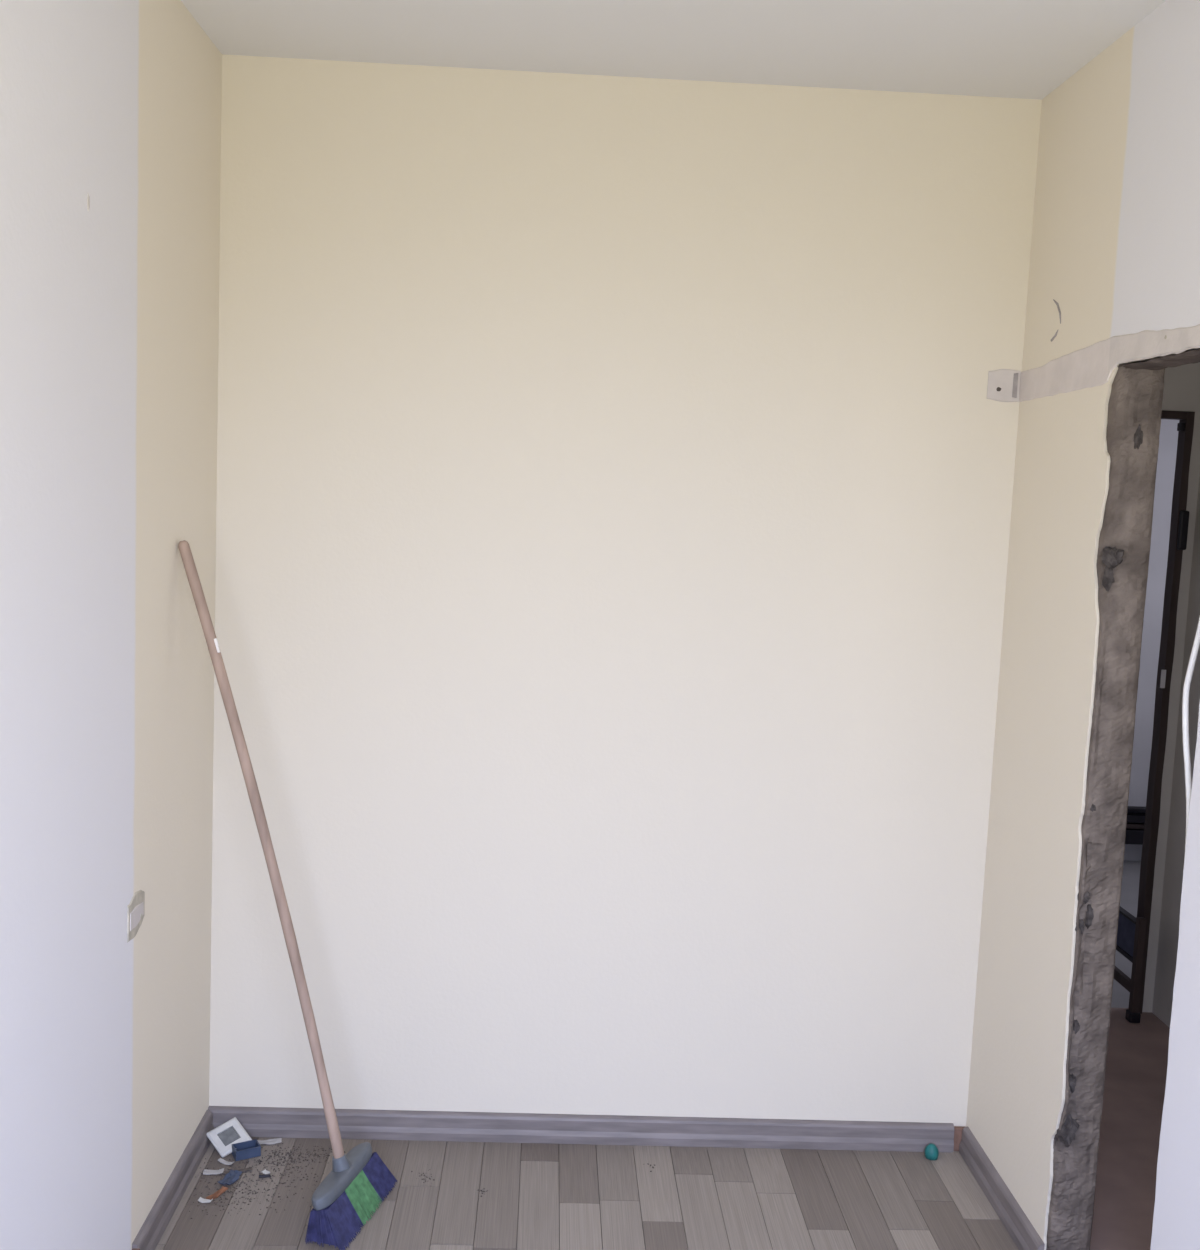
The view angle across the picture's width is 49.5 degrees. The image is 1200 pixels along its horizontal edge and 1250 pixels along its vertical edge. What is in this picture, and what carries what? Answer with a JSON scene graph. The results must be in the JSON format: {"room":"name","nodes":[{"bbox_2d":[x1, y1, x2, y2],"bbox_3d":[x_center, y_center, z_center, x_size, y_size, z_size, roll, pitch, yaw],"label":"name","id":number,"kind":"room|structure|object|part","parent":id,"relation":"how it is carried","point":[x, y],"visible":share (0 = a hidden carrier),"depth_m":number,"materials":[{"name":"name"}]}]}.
{"room":"empty room under renovation","nodes":[
{"label":"empty room under renovation","id":0,"kind":"room"},
{"bbox_2d":[0,0,221,1249],"bbox_3d":[-0.914,0.173,1.226,0.126,2.600,4.070,2,6,-2],"label":"wall","id":1,"kind":"structure","parent":0,"point":[110,110],"depth_m":2.34,"materials":[{"name":"paint"}]},
{"bbox_2d":[132,1110,213,1249],"bbox_3d":[-0.958,1.269,2.946,0.019,0.069,0.591,2,6,-2],"label":"baseboard","id":2,"kind":"structure","parent":1,"relation":"attached to","point":[149,1235],"depth_m":2.92,"materials":[{"name":"grey wood"}]},
{"bbox_2d":[209,54,1041,1126],"bbox_3d":[0.030,0.009,3.228,1.917,2.600,0.124,2,6,-2],"label":"wall","id":3,"kind":"structure","parent":0,"point":[615,474],"depth_m":3.16,"materials":[{"name":"beige paint"}]},
{"bbox_2d":[208,1106,964,1152],"bbox_3d":[-0.022,1.274,3.289,1.916,0.069,0.019,2,6,-2],"label":"baseboard","id":4,"kind":"structure","parent":3,"relation":"attached to","point":[282,1122],"depth_m":3.28,"materials":[{"name":"grey wood"}]},
{"bbox_2d":[155,860,1169,1249],"bbox_3d":[1.174,1.436,2.830,4.520,0.060,6.850,2,6,-2],"label":"floor","id":5,"kind":"structure","parent":0,"point":[539,1196],"depth_m":3.06,"materials":[{"name":"laminate"}]},
{"bbox_2d":[198,1197,212,1202],"bbox_3d":[-0.894,1.302,2.950,0.030,0.006,0.016,3,6,5],"label":"flake","id":6,"kind":"object","parent":5,"relation":"on","point":[200,1199],"visible":1,"depth_m":2.95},
{"bbox_2d":[203,1168,223,1174],"bbox_3d":[-0.911,1.289,3.072,0.046,0.007,0.022,2,6,-8],"label":"paper scrap","id":7,"kind":"object","parent":5,"relation":"on","point":[205,1172],"visible":1,"depth_m":3.07,"materials":[{"name":"white paper"}]},
{"bbox_2d":[206,1186,227,1199],"bbox_3d":[-0.875,1.300,2.979,0.017,0.006,0.056,5,6,26],"label":"wood splinter","id":8,"kind":"object","parent":5,"relation":"on","point":[223,1189],"visible":1,"depth_m":2.98,"materials":[{"name":"orange wood"}]},
{"bbox_2d":[218,1158,233,1164],"bbox_3d":[-0.895,1.285,3.117,0.040,0.008,0.013,4,6,19],"label":"paper scrap","id":9,"kind":"object","parent":5,"relation":"on","point":[220,1160],"visible":1,"depth_m":3.12,"materials":[{"name":"white paper"}]},
{"bbox_2d":[207,1117,251,1157],"bbox_3d":[-0.909,1.254,3.190,0.087,0.055,0.075,-3,8,-42],"label":"switch plate","id":10,"kind":"object","parent":5,"relation":"on","point":[223,1136],"visible":1,"depth_m":3.19,"materials":[{"name":"white plastic"}]},
{"bbox_2d":[218,1170,241,1184],"bbox_3d":[-0.864,1.292,3.044,0.034,0.009,0.060,4,6,13],"label":"scrap","id":11,"kind":"object","parent":5,"relation":"on","point":[232,1176],"visible":1,"depth_m":3.05,"materials":[{"name":"blue plastic"}]},
{"bbox_2d":[222,1167,251,1173],"bbox_3d":[-0.859,1.292,3.081,0.070,0.004,0.010,0,6,-22],"label":"wood splinter","id":12,"kind":"object","parent":5,"relation":"on","point":[249,1168],"visible":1,"depth_m":3.08,"materials":[{"name":"wood"}]},
{"bbox_2d":[232,1139,260,1160],"bbox_3d":[-0.858,1.274,3.160,0.060,0.024,0.040,-1,7,-30],"label":"wall box","id":13,"kind":"object","parent":5,"relation":"on","point":[252,1148],"visible":1,"depth_m":3.15,"materials":[{"name":"blue plastic"}]},
{"bbox_2d":[259,1174,270,1177],"bbox_3d":[-0.788,1.295,3.062,0.027,0.008,0.009,1,6,-11],"label":"plug","id":14,"kind":"object","parent":5,"relation":"on","point":[260,1175],"visible":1,"depth_m":3.06,"materials":[{"name":"black plastic"}]},
{"bbox_2d":[257,1138,281,1143],"bbox_3d":[-0.819,1.278,3.222,0.060,0.006,0.022,1,6,-14],"label":"flake","id":15,"kind":"object","parent":5,"relation":"on","point":[277,1140],"visible":0.91,"depth_m":3.22,"materials":[{"name":"paper"}]},
{"bbox_2d":[178,540,396,1249],"bbox_3d":[-0.693,0.567,2.895,0.454,1.492,0.299,4,6,14],"label":"broom","id":16,"kind":"object","parent":5,"relation":"on","point":[358,1180],"visible":1,"depth_m":2.85,"materials":[{"name":"brown wood"}]},
{"bbox_3d":[-0.736,0.521,2.857,0.394,1.397,0.025,3,6,1],"label":"handle","id":17,"kind":"part","parent":16,"relation":"part of","materials":[{"name":"brown wood"}]},
{"bbox_2d":[332,1153,350,1171],"bbox_3d":[-0.578,1.211,2.925,0.047,0.047,0.048,2,6,-2],"label":"socket","id":18,"kind":"object","parent":16,"relation":"attached to","point":[340,1163],"depth_m":2.91,"materials":[{"name":"plastic"}]},
{"bbox_2d":[176,1143,654,1218],"bbox_3d":[-0.404,1.313,3.069,1.091,0.002,0.343,2,6,-2],"label":"dust","id":19,"kind":"object","parent":5,"relation":"on","point":[275,1152],"visible":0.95,"depth_m":3.09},
{"bbox_2d":[925,1143,938,1159],"bbox_3d":[0.837,1.327,3.289,0.035,0.034,0.035,2,6,-2],"label":"cap","id":20,"kind":"object","parent":5,"relation":"on","point":[931,1151],"visible":1,"depth_m":3.28,"materials":[{"name":"teal plastic"}]},
{"bbox_2d":[1114,906,1146,1022],"bbox_3d":[1.727,1.087,4.482,0.036,0.345,0.578,2,6,-2],"label":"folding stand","id":21,"kind":"object","parent":5,"relation":"on","point":[1131,931],"visible":0.51,"depth_m":4.22,"materials":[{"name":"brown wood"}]},
{"bbox_3d":[1.728,1.062,4.479,0.024,0.015,0.514,2,6,-2],"label":"edge rail","id":22,"kind":"part","parent":21,"relation":"part of","materials":[{"name":"black metal"}]},
{"bbox_3d":[1.731,0.999,4.473,0.016,0.113,0.514,2,6,-2],"label":"panel","id":23,"kind":"part","parent":21,"relation":"part of","materials":[{"name":"blue fabric"}]},
{"bbox_3d":[1.734,0.939,4.467,0.024,0.008,0.514,2,6,-2],"label":"edge rail","id":24,"kind":"part","parent":21,"relation":"part of","materials":[{"name":"black metal"}]},
{"bbox_3d":[1.738,1.100,4.212,0.024,0.315,0.026,2,6,-2],"label":"leg","id":25,"kind":"part","parent":21,"relation":"part of","materials":[{"name":"brown wood"}]},
{"bbox_2d":[181,0,1165,99],"bbox_3d":[0.147,-1.130,1.129,2.137,0.100,4.070,2,6,-2],"label":"ceiling","id":26,"kind":"structure","parent":0,"point":[1022,49],"depth_m":2.76,"materials":[{"name":"white paint"}]},
{"bbox_2d":[966,0,1199,1249],"bbox_3d":[1.090,0.203,1.764,0.108,2.600,4.990,2,6,-2],"label":"wall","id":27,"kind":"structure","parent":0,"point":[1113,296],"depth_m":2.74,"materials":[{"name":"paint"}]},
{"bbox_2d":[959,1127,1044,1249],"bbox_3d":[0.936,1.338,3.062,0.019,0.069,0.520,2,6,-2],"label":"baseboard","id":28,"kind":"structure","parent":27,"relation":"attached to","point":[1022,1232],"depth_m":3.04,"materials":[{"name":"grey wood"}]},
{"bbox_2d":[1180,617,1199,905],"bbox_3d":[1.036,0.023,2.250,0.010,0.955,0.072,2,6,-2],"label":"hanging cable","id":29,"kind":"object","parent":27,"relation":"hanging from","point":[1185,701],"visible":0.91,"depth_m":2.27,"materials":[{"name":"white plastic"}]},
{"bbox_2d":[1124,419,1178,860],"bbox_3d":[2.126,-0.195,6.091,2.483,2.600,0.100,2,6,-2],"label":"wall","id":30,"kind":"structure","parent":0,"point":[1168,437],"depth_m":6.08,"materials":[{"name":"paint"}]},
{"bbox_2d":[1125,806,1145,844],"bbox_3d":[2.524,0.938,6.121,0.700,0.176,0.099,2,6,-2],"label":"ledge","id":31,"kind":"object","parent":30,"relation":"attached to","point":[1134,827],"visible":0.22,"depth_m":6.08,"materials":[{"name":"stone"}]},
{"bbox_2d":[1142,362,1199,1011],"bbox_3d":[1.468,-0.027,4.180,0.828,2.600,0.035,2,6,-2],"label":"wall","id":32,"kind":"structure","parent":0,"point":[1181,392],"depth_m":4.18,"materials":[{"name":"paint"}]},
{"bbox_2d":[1137,410,1194,1013],"bbox_3d":[1.438,0.289,4.198,0.795,1.965,0.063,2,6,-2],"label":"door frame","id":33,"kind":"structure","parent":32,"relation":"attached to","point":[1179,523],"depth_m":4.19,"materials":[{"name":"brown wood"}]},
{"bbox_3d":[1.808,0.173,4.183,0.015,0.060,0.006,2,6,-2],"label":"strike plate","id":34,"kind":"part","parent":33,"relation":"part of","materials":[{"name":"silver metal"}]},
{"bbox_3d":[1.848,-0.300,4.129,0.028,0.125,0.017,2,6,-2],"label":"lock plate","id":35,"kind":"part","parent":33,"relation":"part of","materials":[{"name":"black metal"}]},
{"bbox_2d":[1152,475,1199,1027],"bbox_3d":[1.982,0.137,2.787,0.100,2.600,2.875,2,6,-2],"label":"wall","id":36,"kind":"structure","parent":0,"point":[1168,939],"depth_m":4.18,"materials":[{"name":"paint"}]}
]}

